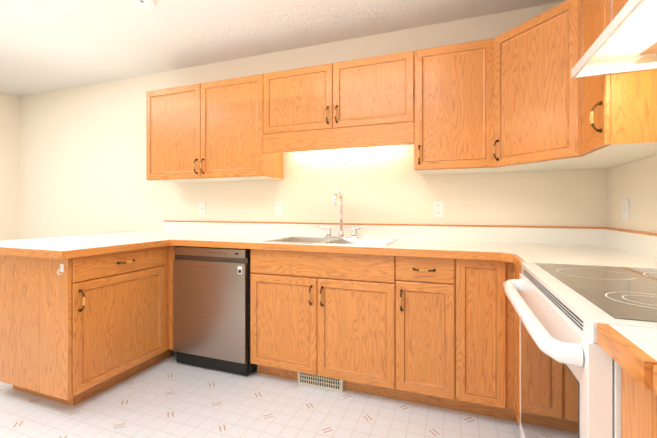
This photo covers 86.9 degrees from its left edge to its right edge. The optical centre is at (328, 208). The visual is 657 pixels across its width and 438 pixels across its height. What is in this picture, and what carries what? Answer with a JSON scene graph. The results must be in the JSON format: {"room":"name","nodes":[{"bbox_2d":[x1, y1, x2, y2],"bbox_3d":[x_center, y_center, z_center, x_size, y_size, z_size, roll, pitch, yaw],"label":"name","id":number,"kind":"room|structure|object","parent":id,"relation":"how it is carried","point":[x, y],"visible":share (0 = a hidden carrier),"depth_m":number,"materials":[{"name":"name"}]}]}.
{"room":"kitchen","nodes":[
{"label":"kitchen","id":0,"kind":"room"},
{"bbox_2d":[0,92,19,239],"bbox_3d":[-4.583,-0.098,1.864,0.100,2.470,4.890,0,0,20],"label":"wall","id":1,"kind":"structure","parent":0,"point":[9,167],"depth_m":4.05,"materials":[{"name":"beige paint"}]},
{"bbox_2d":[0,350,520,437],"bbox_3d":[-1.828,1.187,0.851,5.970,0.100,5.090,0,0,20],"label":"floor","id":2,"kind":"structure","parent":0,"point":[169,397],"depth_m":1.92,"materials":[{"name":"tile"}]},
{"bbox_2d":[0,254,11,384],"bbox_3d":[-1.742,0.700,2.711,0.238,0.875,1.333,0,0,20],"label":"base cabinet","id":3,"kind":"object","parent":2,"relation":"on","point":[5,259],"depth_m":2.07,"materials":[{"name":"brown wood"}]},
{"bbox_2d":[12,254,39,395],"bbox_3d":[-1.518,0.700,2.629,0.238,0.875,1.333,0,0,20],"label":"base cabinet","id":4,"kind":"object","parent":2,"relation":"on","point":[25,270],"depth_m":2.01,"materials":[{"name":"brown wood"}]},
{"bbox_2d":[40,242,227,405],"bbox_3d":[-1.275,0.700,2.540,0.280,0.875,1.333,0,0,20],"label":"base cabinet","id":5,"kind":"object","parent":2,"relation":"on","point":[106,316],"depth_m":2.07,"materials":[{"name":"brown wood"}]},
{"bbox_2d":[0,230,199,257],"bbox_3d":[-1.664,0.243,2.663,1.048,0.036,1.370,0,0,20],"label":"countertop","id":6,"kind":"structure","parent":5,"relation":"on","point":[74,244],"depth_m":2.31,"materials":[{"name":"white laminate"}]},
{"bbox_2d":[173,246,256,375],"bbox_3d":[-0.734,0.698,2.684,0.625,0.854,0.593,0,0,20],"label":"dishwasher","id":7,"kind":"object","parent":2,"relation":"on","point":[211,307],"visible":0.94,"depth_m":2.40,"materials":[{"name":"silver metal"}]},
{"bbox_2d":[250,250,395,398],"bbox_3d":[0.033,0.700,2.439,0.967,0.875,0.620,0,0,20],"label":"base cabinet","id":8,"kind":"object","parent":2,"relation":"on","point":[318,319],"depth_m":2.13,"materials":[{"name":"brown wood"}]},
{"bbox_2d":[298,372,343,391],"bbox_3d":[-0.051,1.086,2.215,0.305,0.098,0.046,0,0,20],"label":"vent grille","id":9,"kind":"object","parent":8,"relation":"attached to","point":[323,382],"depth_m":2.19,"materials":[{"name":"beige metal"}]},
{"bbox_2d":[172,234,511,261],"bbox_3d":[0.003,0.243,2.441,2.234,0.036,0.636,0,0,20],"label":"countertop","id":10,"kind":"structure","parent":8,"relation":"on","point":[414,247],"depth_m":2.12,"materials":[{"name":"white laminate"}]},
{"bbox_2d":[260,234,399,245],"bbox_3d":[0.028,0.317,2.421,0.850,0.196,0.480,0,0,20],"label":"sink","id":11,"kind":"object","parent":10,"relation":"in","point":[291,237],"depth_m":2.54,"materials":[{"name":"silver metal"}]},
{"bbox_2d":[316,190,367,237],"bbox_3d":[0.074,0.041,2.547,0.372,0.356,0.189,0,0,20],"label":"faucet","id":12,"kind":"object","parent":10,"relation":"on","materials":[{"name":"silver metal"}]},
{"bbox_2d":[396,254,459,410],"bbox_3d":[0.639,0.699,2.216,0.325,0.875,0.620,0,0,20],"label":"base cabinet","id":13,"kind":"object","parent":2,"relation":"on","point":[426,314],"depth_m":1.93,"materials":[{"name":"brown wood"}]},
{"bbox_2d":[460,258,511,419],"bbox_3d":[0.932,0.699,2.108,0.300,0.875,0.620,0,0,20],"label":"base cabinet","id":14,"kind":"object","parent":2,"relation":"on","point":[485,307],"depth_m":1.83,"materials":[{"name":"brown wood"}]},
{"bbox_2d":[504,242,656,267],"bbox_3d":[1.273,0.243,1.793,0.596,0.036,0.976,0,0,20],"label":"countertop","id":15,"kind":"structure","parent":14,"relation":"on","point":[533,252],"depth_m":1.67,"materials":[{"name":"white laminate"}]},
{"bbox_2d":[512,258,607,432],"bbox_3d":[1.169,0.699,1.511,0.596,0.875,0.376,0,0,20],"label":"base cabinet","id":16,"kind":"object","parent":2,"relation":"on","point":[516,268],"depth_m":1.73,"materials":[{"name":"brown wood"}]},
{"bbox_2d":[503,262,656,437],"bbox_3d":[0.912,0.564,0.970,0.700,1.085,0.810,0,0,20],"label":"stove","id":17,"kind":"object","parent":2,"relation":"on","point":[569,377],"visible":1,"depth_m":0.88,"materials":[{"name":"white metal"}]},
{"bbox_2d":[600,334,656,437],"bbox_3d":[0.692,0.699,0.205,0.590,0.875,0.771,0,0,20],"label":"base cabinet","id":18,"kind":"object","parent":2,"relation":"on","point":[638,407],"depth_m":0.60,"materials":[{"name":"brown wood"}]},
{"bbox_2d":[608,324,656,401],"bbox_3d":[0.680,0.244,0.201,0.609,0.040,0.788,0,0,20],"label":"countertop","id":19,"kind":"structure","parent":18,"relation":"on","point":[639,342],"depth_m":0.57,"materials":[{"name":"white laminate"}]},
{"bbox_2d":[0,0,565,96],"bbox_3d":[-1.828,-1.383,0.852,5.970,0.100,5.090,0,0,20],"label":"ceiling","id":20,"kind":"structure","parent":0,"point":[46,46],"depth_m":2.58,"materials":[{"name":"white paint"}]},
{"bbox_2d":[132,0,155,8],"bbox_3d":[-1.170,-1.314,2.192,0.144,0.036,0.144,0,0,20],"label":"smoke detector","id":21,"kind":"object","parent":20,"relation":"attached to","point":[148,4],"visible":1,"depth_m":2.19,"materials":[{"name":"white plastic"}]},
{"bbox_2d":[20,1,605,238],"bbox_3d":[-0.967,-0.098,3.193,5.970,2.470,0.100,0,0,20],"label":"wall","id":22,"kind":"structure","parent":0,"point":[82,160],"depth_m":2.97,"materials":[{"name":"beige paint"}]},
{"bbox_2d":[146,83,217,182],"bbox_3d":[-1.257,-0.634,3.069,0.582,0.773,0.330,0,0,20],"label":"upper cabinet","id":23,"kind":"object","parent":22,"relation":"attached to","point":[173,115],"depth_m":2.92,"materials":[{"name":"brown wood"}]},
{"bbox_2d":[199,202,205,214],"bbox_3d":[-1.171,0.000,3.211,0.072,0.116,0.006,0,0,20],"label":"electrical outlet","id":24,"kind":"object","parent":22,"relation":"attached to","point":[202,206],"depth_m":3.21,"materials":[{"name":"white plastic"}]},
{"bbox_2d":[202,74,285,180],"bbox_3d":[-0.711,-0.634,2.868,0.582,0.773,0.330,0,0,20],"label":"upper cabinet","id":25,"kind":"object","parent":22,"relation":"attached to","point":[234,147],"depth_m":2.72,"materials":[{"name":"brown wood"}]},
{"bbox_2d":[276,202,283,215],"bbox_3d":[-0.415,0.000,2.932,0.072,0.116,0.008,0,0,20],"label":"electrical outlet","id":26,"kind":"object","parent":22,"relation":"attached to","point":[279,205],"depth_m":2.93,"materials":[{"name":"white plastic"}]},
{"bbox_2d":[262,51,413,143],"bbox_3d":[0.084,-0.790,2.575,1.109,0.461,0.330,0,0,20],"label":"upper cabinet","id":27,"kind":"object","parent":22,"relation":"attached to","point":[364,98],"depth_m":2.40,"materials":[{"name":"brown wood"}]},
{"bbox_2d":[164,222,603,245],"bbox_3d":[0.067,0.175,2.747,3.518,0.100,0.018,0,0,20],"label":"backsplash","id":28,"kind":"structure","parent":22,"relation":"attached to","point":[449,233],"depth_m":2.49,"materials":[{"name":"white laminate"}]},
{"bbox_2d":[433,201,443,216],"bbox_3d":[0.790,0.004,2.489,0.072,0.116,0.008,0,0,20],"label":"electrical outlet","id":29,"kind":"object","parent":22,"relation":"attached to","point":[438,208],"depth_m":2.49,"materials":[{"name":"white plastic"}]},
{"bbox_2d":[410,39,497,174],"bbox_3d":[0.829,-0.634,2.301,0.472,0.773,0.330,0,0,20],"label":"upper cabinet","id":30,"kind":"object","parent":22,"relation":"attached to","point":[450,130],"depth_m":2.16,"materials":[{"name":"brown wood"}]},
{"bbox_2d":[490,0,573,167],"bbox_3d":[1.096,-0.635,1.860,0.350,0.770,0.351,0,0,20],"label":"upper cabinet","id":31,"kind":"object","parent":22,"relation":"attached to","point":[518,99],"depth_m":1.85,"materials":[{"name":"brown wood"}]},
{"bbox_2d":[498,156,651,171],"bbox_3d":[1.302,-0.634,1.956,0.651,0.773,0.651,0,0,20],"label":"cabinet underside","id":32,"kind":"object","parent":22,"relation":"attached to","point":[515,165],"depth_m":1.94,"materials":[{"name":"brown wood"}]},
{"bbox_2d":[606,155,656,232],"bbox_3d":[0.926,-0.099,-0.162,0.100,2.470,4.890,0,0,20],"label":"wall","id":33,"kind":"structure","parent":0,"point":[634,183],"depth_m":1.81,"materials":[{"name":"beige paint"}]},
{"bbox_2d":[574,0,656,159],"bbox_3d":[1.285,-0.634,1.443,0.329,0.773,0.325,0,0,20],"label":"upper cabinet","id":34,"kind":"object","parent":33,"relation":"attached to","point":[615,114],"depth_m":1.38,"materials":[{"name":"brown wood"}]},
{"bbox_2d":[602,0,628,31],"bbox_3d":[1.158,-0.811,1.098,0.329,0.420,0.405,0,0,20],"label":"upper cabinet","id":35,"kind":"object","parent":33,"relation":"attached to","point":[610,8],"depth_m":1.30,"materials":[{"name":"brown wood"}]},
{"bbox_2d":[571,0,656,77],"bbox_3d":[1.034,-0.558,0.926,0.442,0.080,0.802,0,0,20],"label":"range hood","id":36,"kind":"object","parent":35,"relation":"attached to","point":[626,41],"visible":1,"depth_m":1.14,"materials":[{"name":"white metal"}]},
{"bbox_2d":[622,199,628,219],"bbox_3d":[1.625,0.004,1.898,0.010,0.116,0.072,0,0,20],"label":"electrical outlet","id":37,"kind":"object","parent":33,"relation":"attached to","point":[625,202],"depth_m":1.89,"materials":[{"name":"white plastic"}]},
{"bbox_2d":[604,230,656,257],"bbox_3d":[1.274,0.174,0.962,0.019,0.100,2.500,0,0,20],"label":"backsplash","id":38,"kind":"structure","parent":33,"relation":"attached to","point":[622,239],"depth_m":1.79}
]}

